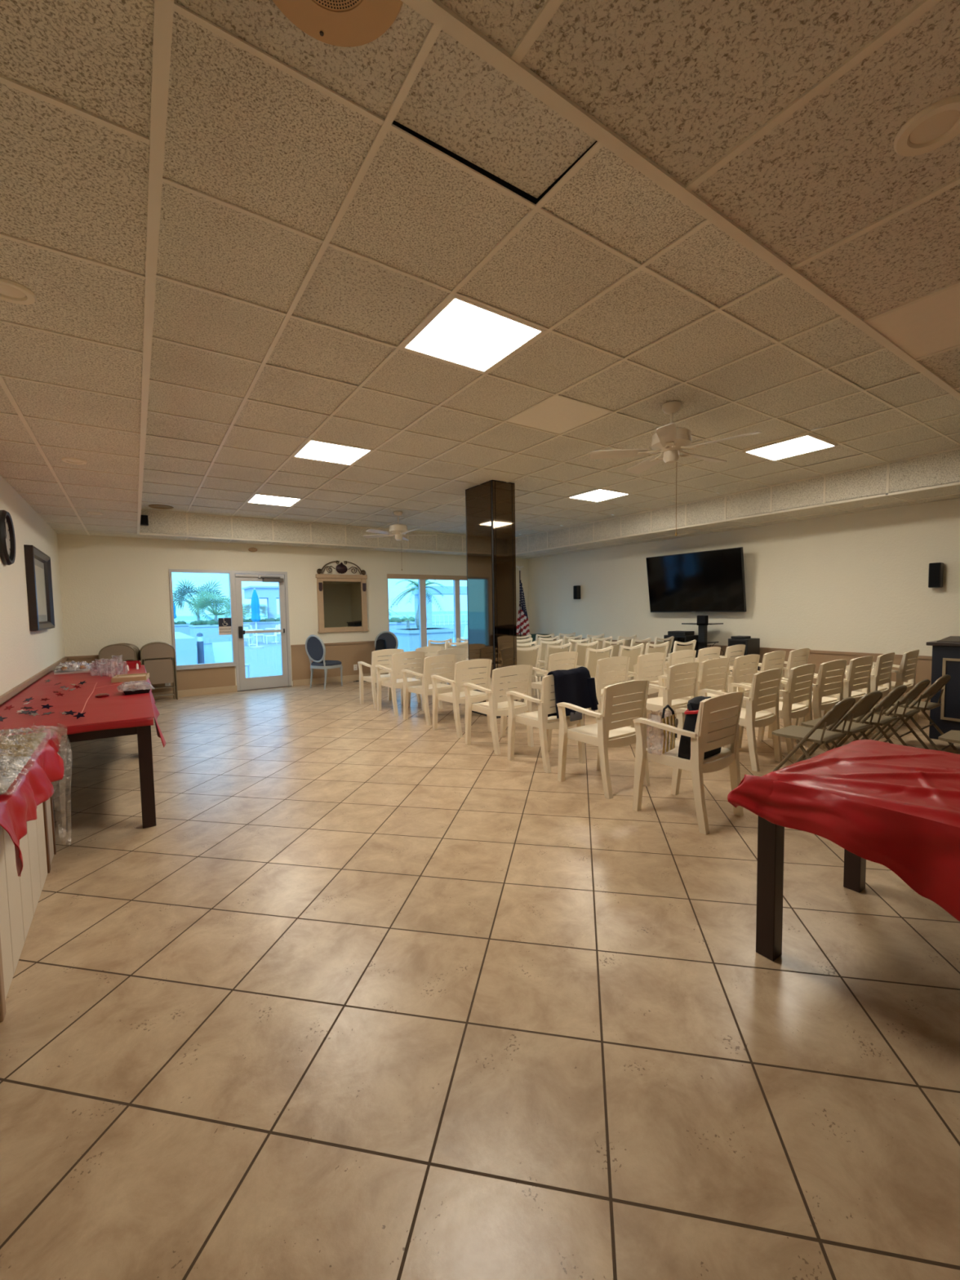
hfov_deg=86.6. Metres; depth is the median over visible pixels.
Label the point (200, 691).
baseboard
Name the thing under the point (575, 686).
jacket
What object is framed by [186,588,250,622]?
palm tree
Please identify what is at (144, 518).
speaker
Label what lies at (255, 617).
closed patio umbrella
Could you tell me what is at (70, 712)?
star
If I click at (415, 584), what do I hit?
palm tree
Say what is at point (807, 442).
ceiling light panel
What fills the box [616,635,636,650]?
armchair
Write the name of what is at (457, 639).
armchair
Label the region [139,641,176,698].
folded chair
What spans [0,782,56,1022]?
counter base
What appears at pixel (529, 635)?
armchair
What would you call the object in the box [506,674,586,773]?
armchair
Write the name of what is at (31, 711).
star
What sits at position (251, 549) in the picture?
smoke detector
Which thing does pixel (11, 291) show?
recessed light
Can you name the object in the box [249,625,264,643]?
patio chair
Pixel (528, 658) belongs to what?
armchair
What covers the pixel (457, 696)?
armchair
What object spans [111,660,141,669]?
gift box
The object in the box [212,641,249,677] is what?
patio chair
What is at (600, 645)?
armchair
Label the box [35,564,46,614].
art print
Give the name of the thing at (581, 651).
armchair
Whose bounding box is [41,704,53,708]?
star
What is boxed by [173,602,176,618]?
closed patio umbrella
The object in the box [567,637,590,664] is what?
armchair
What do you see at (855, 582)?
wall
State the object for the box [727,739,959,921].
tablecloth
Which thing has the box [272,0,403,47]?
ceiling speaker
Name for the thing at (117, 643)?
folded chair
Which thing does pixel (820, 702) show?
armchair
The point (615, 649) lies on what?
armchair
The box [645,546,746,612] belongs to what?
television
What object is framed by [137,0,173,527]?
ceiling
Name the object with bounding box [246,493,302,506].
ceiling light panel
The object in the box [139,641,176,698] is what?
folded chair
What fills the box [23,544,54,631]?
framed picture
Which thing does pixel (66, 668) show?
tray
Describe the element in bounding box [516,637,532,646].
armchair
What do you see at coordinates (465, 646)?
armchair
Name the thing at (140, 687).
food box
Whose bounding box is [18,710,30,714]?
star
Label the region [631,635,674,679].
armchair
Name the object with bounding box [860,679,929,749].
folding chair
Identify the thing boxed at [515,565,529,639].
flag
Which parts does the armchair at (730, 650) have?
backrest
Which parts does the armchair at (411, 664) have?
leg, armrest, leg, seat, backrest, leg, leg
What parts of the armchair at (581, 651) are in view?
backrest, frame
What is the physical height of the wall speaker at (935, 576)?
0.310 m
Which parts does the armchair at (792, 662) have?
leg, backrest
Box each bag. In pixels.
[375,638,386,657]
[646,704,678,754]
[678,696,721,759]
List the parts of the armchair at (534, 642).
backrest, frame, leg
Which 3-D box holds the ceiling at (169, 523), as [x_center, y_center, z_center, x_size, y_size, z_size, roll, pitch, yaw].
[-2.326,-2.055,10.025,7.345,0.433,0.036,-3,4,-34]
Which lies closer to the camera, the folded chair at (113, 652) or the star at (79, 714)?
the star at (79, 714)
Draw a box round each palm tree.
[173,580,226,621]
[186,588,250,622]
[242,604,275,624]
[388,579,448,629]
[396,613,414,628]
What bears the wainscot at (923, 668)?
attached to the wall at (855, 582)
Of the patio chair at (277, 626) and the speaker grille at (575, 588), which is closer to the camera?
the speaker grille at (575, 588)
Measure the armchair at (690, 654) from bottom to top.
0.872 m
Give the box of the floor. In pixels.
[0,668,959,1279]
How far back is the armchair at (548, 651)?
7.67 m
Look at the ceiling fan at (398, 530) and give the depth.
8.48 m
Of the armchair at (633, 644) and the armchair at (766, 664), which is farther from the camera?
the armchair at (633, 644)
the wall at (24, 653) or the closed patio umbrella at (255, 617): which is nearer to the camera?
the wall at (24, 653)
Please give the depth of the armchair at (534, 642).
8.32 m
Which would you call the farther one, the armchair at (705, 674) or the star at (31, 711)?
the armchair at (705, 674)
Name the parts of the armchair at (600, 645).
backrest, frame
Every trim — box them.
[0,656,67,703]
[66,634,522,658]
[137,0,959,554]
[553,636,932,659]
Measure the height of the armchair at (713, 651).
0.872 m
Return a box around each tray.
[53,662,92,675]
[111,672,149,682]
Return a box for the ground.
[195,620,467,677]
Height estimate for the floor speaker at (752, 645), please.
0.900 m
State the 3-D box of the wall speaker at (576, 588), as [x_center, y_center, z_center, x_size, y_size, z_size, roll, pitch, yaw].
[2.225,-1.087,11.643,0.145,0.310,0.120,-3,4,-34]
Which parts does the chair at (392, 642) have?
backrest, frame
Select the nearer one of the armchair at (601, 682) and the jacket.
the jacket
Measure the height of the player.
0.070 m
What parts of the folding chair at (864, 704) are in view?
seat, backrest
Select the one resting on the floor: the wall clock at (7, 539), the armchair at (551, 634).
the armchair at (551, 634)
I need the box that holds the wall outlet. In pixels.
[353,664,357,670]
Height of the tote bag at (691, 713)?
0.400 m
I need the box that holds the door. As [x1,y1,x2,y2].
[231,570,292,691]
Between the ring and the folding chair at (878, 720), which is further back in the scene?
the ring
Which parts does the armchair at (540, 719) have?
leg, armrest, leg, seat, backrest, leg, leg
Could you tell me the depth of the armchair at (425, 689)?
6.50 m
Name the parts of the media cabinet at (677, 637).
panel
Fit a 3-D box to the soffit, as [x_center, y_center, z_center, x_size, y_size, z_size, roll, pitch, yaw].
[3.147,-2.053,8.494,0.036,0.433,8.676,-3,4,-34]
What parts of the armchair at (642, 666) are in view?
armrest, leg, backrest, seat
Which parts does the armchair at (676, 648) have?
backrest, frame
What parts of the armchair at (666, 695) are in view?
armrest, leg, seat, leg, armrest, backrest, leg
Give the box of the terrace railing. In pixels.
[173,613,467,625]
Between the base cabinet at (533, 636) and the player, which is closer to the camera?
the player
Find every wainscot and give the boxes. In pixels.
[0,660,66,705]
[66,635,525,693]
[553,639,932,702]
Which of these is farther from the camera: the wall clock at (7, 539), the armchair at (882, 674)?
the armchair at (882, 674)
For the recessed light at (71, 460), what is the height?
0.012 m
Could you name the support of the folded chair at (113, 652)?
on the floor
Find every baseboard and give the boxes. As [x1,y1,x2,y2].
[151,668,433,699]
[627,675,929,713]
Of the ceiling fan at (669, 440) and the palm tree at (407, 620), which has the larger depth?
the palm tree at (407, 620)
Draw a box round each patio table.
[248,629,262,644]
[265,627,279,642]
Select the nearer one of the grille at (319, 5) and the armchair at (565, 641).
the grille at (319, 5)
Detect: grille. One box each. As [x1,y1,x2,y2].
[313,0,361,10]
[573,586,577,599]
[928,563,940,586]
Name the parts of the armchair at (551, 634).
backrest, frame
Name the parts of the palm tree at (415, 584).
crown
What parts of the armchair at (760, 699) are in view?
leg, armrest, leg, armrest, leg, seat, backrest, leg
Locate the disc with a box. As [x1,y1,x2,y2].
[95,693,109,697]
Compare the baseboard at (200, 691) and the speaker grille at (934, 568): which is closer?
the speaker grille at (934, 568)
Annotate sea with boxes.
[173,610,467,623]
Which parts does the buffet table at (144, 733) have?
leg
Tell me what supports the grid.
attached to the ceiling at (242, 131)
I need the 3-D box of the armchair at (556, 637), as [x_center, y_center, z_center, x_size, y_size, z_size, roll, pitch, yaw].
[1.153,0.376,9.838,0.564,0.905,0.558,-4,4,-36]
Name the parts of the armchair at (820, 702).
leg, leg, armrest, seat, leg, backrest, leg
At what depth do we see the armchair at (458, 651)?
7.55 m
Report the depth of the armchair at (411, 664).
7.09 m
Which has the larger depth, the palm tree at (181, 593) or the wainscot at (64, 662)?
the palm tree at (181, 593)
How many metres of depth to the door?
9.55 m
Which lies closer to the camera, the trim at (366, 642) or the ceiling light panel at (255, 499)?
the ceiling light panel at (255, 499)
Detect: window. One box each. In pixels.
[168,568,235,670]
[386,573,466,653]
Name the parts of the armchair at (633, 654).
frame, backrest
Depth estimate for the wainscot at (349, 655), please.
9.97 m
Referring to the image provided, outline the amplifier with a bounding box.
[730,635,751,639]
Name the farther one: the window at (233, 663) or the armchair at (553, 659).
the window at (233, 663)
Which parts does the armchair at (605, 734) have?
leg, armrest, leg, seat, leg, backrest, leg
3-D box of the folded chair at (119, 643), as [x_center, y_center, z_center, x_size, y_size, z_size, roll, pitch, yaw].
[-5.777,0.547,8.179,0.492,0.974,0.106,-3,4,-34]
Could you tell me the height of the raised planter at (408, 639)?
0.980 m
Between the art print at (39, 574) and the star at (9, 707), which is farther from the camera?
the art print at (39, 574)
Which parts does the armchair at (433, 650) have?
leg, backrest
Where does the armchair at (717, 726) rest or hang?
on the floor
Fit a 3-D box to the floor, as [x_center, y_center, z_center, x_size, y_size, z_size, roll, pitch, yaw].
[1.139,1.174,5.163,10.010,0.120,13.560,-3,4,-34]
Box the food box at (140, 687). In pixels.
[121,680,151,694]
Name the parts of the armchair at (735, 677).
leg, seat, backrest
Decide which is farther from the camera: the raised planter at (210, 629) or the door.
the raised planter at (210, 629)
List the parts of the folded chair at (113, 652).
seat, backrest, frame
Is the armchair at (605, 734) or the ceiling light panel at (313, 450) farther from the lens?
the ceiling light panel at (313, 450)
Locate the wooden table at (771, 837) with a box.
[755,742,866,961]
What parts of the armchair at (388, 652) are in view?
leg, armrest, leg, seat, backrest, leg, leg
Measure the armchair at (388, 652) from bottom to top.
0.872 m
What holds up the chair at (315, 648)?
on the floor
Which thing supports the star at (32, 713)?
on the tablecloth at (117, 707)
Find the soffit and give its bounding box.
[515,448,959,554]
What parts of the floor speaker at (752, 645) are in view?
panel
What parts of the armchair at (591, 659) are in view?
backrest, frame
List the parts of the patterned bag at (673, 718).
handle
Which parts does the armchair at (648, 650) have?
backrest, frame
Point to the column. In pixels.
(490, 505)
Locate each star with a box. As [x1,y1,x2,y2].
[3,704,13,710]
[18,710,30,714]
[26,709,38,715]
[28,712,39,716]
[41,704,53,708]
[64,710,77,715]
[72,712,85,719]
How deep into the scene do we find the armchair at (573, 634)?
10.96 m
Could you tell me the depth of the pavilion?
44.37 m
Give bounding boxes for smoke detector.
[248,547,257,551]
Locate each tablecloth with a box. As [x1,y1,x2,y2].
[0,664,165,747]
[0,729,64,876]
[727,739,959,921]
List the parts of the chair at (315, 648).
leg, backrest, frame, leg, seat rail, seat, leg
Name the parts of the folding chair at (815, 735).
seat, backrest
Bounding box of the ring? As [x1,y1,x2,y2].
[148,504,173,509]
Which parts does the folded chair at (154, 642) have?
frame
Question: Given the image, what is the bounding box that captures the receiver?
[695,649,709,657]
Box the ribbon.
[80,682,97,713]
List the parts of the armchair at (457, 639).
frame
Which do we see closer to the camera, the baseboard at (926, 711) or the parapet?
the baseboard at (926, 711)
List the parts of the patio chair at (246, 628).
backrest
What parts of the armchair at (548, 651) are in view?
backrest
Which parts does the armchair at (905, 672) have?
armrest, armrest, seat, leg, backrest, leg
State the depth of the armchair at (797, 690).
4.81 m
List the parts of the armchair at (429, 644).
backrest, frame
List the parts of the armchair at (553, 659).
seat, armrest, backrest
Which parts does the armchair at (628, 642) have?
frame, backrest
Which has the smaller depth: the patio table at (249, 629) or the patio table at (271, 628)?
the patio table at (249, 629)
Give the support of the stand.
on the floor
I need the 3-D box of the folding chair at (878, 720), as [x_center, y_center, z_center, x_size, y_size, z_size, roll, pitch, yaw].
[3.409,0.748,4.475,0.455,0.755,0.570,-3,4,-36]
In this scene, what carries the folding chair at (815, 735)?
on the floor
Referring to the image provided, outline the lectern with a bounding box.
[925,635,959,739]
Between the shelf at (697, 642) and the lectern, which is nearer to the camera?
the lectern
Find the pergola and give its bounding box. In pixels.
[411,586,466,628]
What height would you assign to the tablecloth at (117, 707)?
0.268 m
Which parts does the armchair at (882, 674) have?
seat, leg, backrest, leg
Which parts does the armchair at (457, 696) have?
leg, armrest, leg, seat, backrest, leg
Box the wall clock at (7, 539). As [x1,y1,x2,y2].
[0,510,15,564]
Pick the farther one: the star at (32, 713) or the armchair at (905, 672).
the armchair at (905, 672)
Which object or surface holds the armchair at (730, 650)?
on the floor
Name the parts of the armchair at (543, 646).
leg, backrest, frame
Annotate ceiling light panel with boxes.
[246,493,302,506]
[292,439,372,465]
[400,294,546,373]
[568,488,630,502]
[742,430,837,461]
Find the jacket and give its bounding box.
[546,666,598,721]
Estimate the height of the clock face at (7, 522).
0.400 m
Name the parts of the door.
closer arm, sill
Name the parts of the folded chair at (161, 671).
backrest, seat, frame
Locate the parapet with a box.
[174,631,196,665]
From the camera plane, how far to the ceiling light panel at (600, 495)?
7.54 m
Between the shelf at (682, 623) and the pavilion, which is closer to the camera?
the shelf at (682, 623)
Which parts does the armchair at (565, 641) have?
backrest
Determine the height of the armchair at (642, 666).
0.872 m
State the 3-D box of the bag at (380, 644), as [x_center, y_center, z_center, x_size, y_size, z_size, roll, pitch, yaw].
[-1.974,0.172,10.269,0.181,0.388,0.379,1,4,33]
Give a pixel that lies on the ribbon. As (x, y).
(96, 682)
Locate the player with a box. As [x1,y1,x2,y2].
[667,631,694,635]
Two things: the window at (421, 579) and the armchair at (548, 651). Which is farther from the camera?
the window at (421, 579)
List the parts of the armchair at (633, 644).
backrest, frame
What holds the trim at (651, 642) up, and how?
attached to the wall at (855, 582)
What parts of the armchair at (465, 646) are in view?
frame, backrest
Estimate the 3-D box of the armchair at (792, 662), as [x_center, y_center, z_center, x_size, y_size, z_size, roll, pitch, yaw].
[4.003,0.531,6.780,0.578,0.872,0.556,-3,4,-35]
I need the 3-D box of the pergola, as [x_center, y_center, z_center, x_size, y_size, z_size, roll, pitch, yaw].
[-0.838,-1.156,23.570,4.700,2.600,0.800,-3,4,-34]
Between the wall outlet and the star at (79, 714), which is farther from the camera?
the wall outlet
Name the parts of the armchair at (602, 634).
frame, backrest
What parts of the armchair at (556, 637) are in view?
frame, backrest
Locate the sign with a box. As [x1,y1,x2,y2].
[217,617,231,635]
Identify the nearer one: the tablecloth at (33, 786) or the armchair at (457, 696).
the tablecloth at (33, 786)
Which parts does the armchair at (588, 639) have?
backrest, frame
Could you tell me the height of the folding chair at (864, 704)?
0.755 m
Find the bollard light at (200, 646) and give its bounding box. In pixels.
[196,632,204,663]
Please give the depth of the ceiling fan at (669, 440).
4.16 m
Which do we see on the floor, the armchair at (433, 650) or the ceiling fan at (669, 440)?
the armchair at (433, 650)
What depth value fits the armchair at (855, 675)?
5.45 m
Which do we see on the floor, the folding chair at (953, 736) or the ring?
the folding chair at (953, 736)
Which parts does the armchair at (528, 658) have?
backrest, frame, leg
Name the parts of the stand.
post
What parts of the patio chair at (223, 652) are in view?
backrest, leg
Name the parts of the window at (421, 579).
head panel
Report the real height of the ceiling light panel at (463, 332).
0.034 m
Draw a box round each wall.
[0,474,65,695]
[57,533,528,686]
[528,497,959,656]
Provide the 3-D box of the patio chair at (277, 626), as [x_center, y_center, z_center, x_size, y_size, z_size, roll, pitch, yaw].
[-10.458,-0.277,25.549,0.610,0.920,0.500,-3,4,-34]
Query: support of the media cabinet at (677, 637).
on the floor
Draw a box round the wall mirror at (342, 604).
[315,560,368,632]
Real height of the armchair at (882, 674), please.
0.872 m
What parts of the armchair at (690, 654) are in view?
leg, seat, backrest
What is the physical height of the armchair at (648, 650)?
0.905 m
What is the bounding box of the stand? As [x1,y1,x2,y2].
[681,615,723,687]
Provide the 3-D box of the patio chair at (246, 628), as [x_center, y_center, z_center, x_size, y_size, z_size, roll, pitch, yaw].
[-11.131,-0.180,24.142,0.500,0.920,0.610,-1,3,-5]
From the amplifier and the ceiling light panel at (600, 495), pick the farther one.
the amplifier
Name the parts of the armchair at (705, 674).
leg, seat, leg, backrest, leg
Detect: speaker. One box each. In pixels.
[140,515,148,525]
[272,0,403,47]
[573,585,580,599]
[728,637,759,680]
[928,562,943,587]
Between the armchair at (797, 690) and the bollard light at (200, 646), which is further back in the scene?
the bollard light at (200, 646)
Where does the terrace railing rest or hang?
on the ground
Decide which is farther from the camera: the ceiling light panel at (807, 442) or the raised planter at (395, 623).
the raised planter at (395, 623)
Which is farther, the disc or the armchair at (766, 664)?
the armchair at (766, 664)
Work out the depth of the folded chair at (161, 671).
8.42 m
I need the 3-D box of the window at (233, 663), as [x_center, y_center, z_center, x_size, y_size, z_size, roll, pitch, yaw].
[-4.921,-0.371,9.046,0.985,1.740,0.130,-3,4,-34]
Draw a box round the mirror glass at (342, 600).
[323,581,362,627]
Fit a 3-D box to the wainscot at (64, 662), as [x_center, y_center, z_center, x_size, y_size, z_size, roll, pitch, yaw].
[-2.808,0.902,2.578,0.012,0.665,13.140,-3,4,-34]
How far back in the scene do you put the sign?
9.25 m
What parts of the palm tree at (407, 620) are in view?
crown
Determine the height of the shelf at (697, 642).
0.018 m
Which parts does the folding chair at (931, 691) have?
seat, backrest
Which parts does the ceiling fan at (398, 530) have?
blade, blade, blade, blade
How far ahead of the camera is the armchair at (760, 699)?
4.49 m
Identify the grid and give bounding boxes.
[142,0,959,537]
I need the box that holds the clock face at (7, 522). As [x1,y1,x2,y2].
[4,519,10,557]
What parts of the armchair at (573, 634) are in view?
frame, backrest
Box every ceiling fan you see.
[363,511,437,570]
[589,400,761,536]
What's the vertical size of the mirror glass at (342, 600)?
0.930 m
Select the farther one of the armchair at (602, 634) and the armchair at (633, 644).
the armchair at (602, 634)
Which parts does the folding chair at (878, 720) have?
seat, backrest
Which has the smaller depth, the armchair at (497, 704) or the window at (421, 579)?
the armchair at (497, 704)
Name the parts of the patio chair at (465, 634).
backrest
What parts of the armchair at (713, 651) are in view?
backrest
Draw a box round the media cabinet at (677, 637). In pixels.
[663,635,697,672]
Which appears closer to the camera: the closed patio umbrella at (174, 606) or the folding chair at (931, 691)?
the folding chair at (931, 691)
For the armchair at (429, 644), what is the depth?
9.31 m
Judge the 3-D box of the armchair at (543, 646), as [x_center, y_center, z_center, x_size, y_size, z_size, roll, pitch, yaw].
[1.088,0.434,8.900,0.564,0.905,0.558,-3,4,-32]
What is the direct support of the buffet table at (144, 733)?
on the floor
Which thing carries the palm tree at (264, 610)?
in the raised planter at (261, 624)
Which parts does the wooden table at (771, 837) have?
leg, leg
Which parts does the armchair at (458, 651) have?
leg, backrest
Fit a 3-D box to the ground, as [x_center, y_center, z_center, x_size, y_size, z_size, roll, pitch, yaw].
[-0.694,-0.891,42.057,74.000,0.180,49.620,-3,4,-34]
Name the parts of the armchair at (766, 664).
backrest, leg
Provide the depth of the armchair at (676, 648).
7.91 m
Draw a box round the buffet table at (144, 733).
[11,717,156,828]
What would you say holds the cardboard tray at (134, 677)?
on the tablecloth at (117, 707)
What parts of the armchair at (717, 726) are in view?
leg, armrest, leg, armrest, seat, leg, backrest, leg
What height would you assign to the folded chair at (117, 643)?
0.974 m
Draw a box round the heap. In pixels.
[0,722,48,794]
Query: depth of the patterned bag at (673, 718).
3.52 m
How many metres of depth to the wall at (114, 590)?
8.71 m
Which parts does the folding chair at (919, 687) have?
seat, backrest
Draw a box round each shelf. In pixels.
[681,622,723,624]
[685,640,718,644]
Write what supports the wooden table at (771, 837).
on the floor
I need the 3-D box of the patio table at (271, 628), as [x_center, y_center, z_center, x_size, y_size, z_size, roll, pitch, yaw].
[-10.762,-0.252,26.796,1.000,0.730,1.000,-3,4,-34]
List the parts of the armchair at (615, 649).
frame, backrest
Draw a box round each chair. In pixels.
[98,644,136,667]
[100,643,137,667]
[102,643,139,664]
[104,643,139,662]
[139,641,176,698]
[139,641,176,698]
[140,642,177,699]
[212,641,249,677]
[243,626,253,645]
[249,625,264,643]
[264,625,278,644]
[305,634,342,689]
[374,631,398,661]
[453,625,467,645]
[771,697,855,771]
[801,690,882,760]
[834,684,906,748]
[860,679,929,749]
[874,674,956,751]
[937,729,959,743]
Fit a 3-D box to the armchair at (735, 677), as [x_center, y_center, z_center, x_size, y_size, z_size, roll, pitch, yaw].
[2.963,0.590,6.088,0.578,0.872,0.556,-3,4,-35]
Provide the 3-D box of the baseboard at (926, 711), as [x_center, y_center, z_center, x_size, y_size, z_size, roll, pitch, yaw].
[4.973,0.831,7.858,0.016,0.110,13.140,-3,4,-34]
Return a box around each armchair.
[357,648,404,708]
[375,651,425,715]
[401,654,457,725]
[403,645,444,702]
[414,638,452,658]
[421,648,466,708]
[431,640,468,684]
[431,658,492,737]
[444,638,468,683]
[463,664,533,755]
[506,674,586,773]
[516,634,531,642]
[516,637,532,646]
[516,640,537,695]
[516,644,540,706]
[521,639,563,693]
[523,651,577,713]
[535,633,554,676]
[536,642,572,676]
[537,635,559,679]
[542,631,575,669]
[556,680,649,799]
[560,645,613,709]
[561,634,582,648]
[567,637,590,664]
[567,640,599,669]
[571,656,630,726]
[585,633,604,646]
[591,635,613,653]
[601,639,625,666]
[608,652,666,709]
[613,643,644,704]
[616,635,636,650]
[619,641,669,698]
[626,662,700,742]
[628,637,651,680]
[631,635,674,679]
[632,691,743,834]
[643,649,696,715]
[647,640,696,695]
[661,657,730,732]
[667,646,720,691]
[694,644,745,686]
[697,653,759,697]
[698,668,782,771]
[724,650,786,718]
[737,663,816,759]
[751,648,809,690]
[768,659,847,748]
[798,655,874,739]
[826,652,895,731]
[859,649,919,724]
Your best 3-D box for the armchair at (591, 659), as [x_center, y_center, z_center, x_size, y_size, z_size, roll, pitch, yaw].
[1.496,0.533,7.162,0.564,0.905,0.558,-3,4,-35]
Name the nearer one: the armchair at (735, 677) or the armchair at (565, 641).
the armchair at (735, 677)
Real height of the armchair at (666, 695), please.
0.872 m
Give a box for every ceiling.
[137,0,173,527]
[139,509,466,552]
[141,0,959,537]
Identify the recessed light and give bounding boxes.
[0,277,36,305]
[61,457,87,464]
[893,94,959,156]
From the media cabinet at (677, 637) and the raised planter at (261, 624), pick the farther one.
the raised planter at (261, 624)
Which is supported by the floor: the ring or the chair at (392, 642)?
the chair at (392, 642)
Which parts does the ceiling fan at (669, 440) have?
blade, blade, blade arm, blade arm, blade, blade arm, pull chain, blade arm, blade arm, blade, blade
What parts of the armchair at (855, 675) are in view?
leg, leg, seat, leg, backrest, leg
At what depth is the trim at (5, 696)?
5.05 m
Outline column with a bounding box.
[465,480,517,718]
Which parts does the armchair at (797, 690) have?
leg, leg, armrest, armrest, seat, leg, backrest, leg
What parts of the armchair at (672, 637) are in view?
backrest, frame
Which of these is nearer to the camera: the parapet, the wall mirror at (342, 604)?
the wall mirror at (342, 604)
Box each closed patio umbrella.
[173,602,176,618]
[250,588,263,648]
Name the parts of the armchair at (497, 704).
leg, armrest, leg, seat, leg, backrest, leg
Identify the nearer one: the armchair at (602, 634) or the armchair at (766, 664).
the armchair at (766, 664)
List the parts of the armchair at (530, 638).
backrest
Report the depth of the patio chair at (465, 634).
20.49 m
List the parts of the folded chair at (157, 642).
frame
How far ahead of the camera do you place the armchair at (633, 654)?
7.34 m
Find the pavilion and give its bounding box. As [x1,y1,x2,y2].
[241,586,279,618]
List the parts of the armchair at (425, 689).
leg, armrest, leg, seat, backrest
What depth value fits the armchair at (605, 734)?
3.95 m
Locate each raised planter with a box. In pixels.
[173,621,190,635]
[188,620,249,644]
[204,617,279,636]
[389,617,415,631]
[390,627,453,651]
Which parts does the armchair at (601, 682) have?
leg, seat, backrest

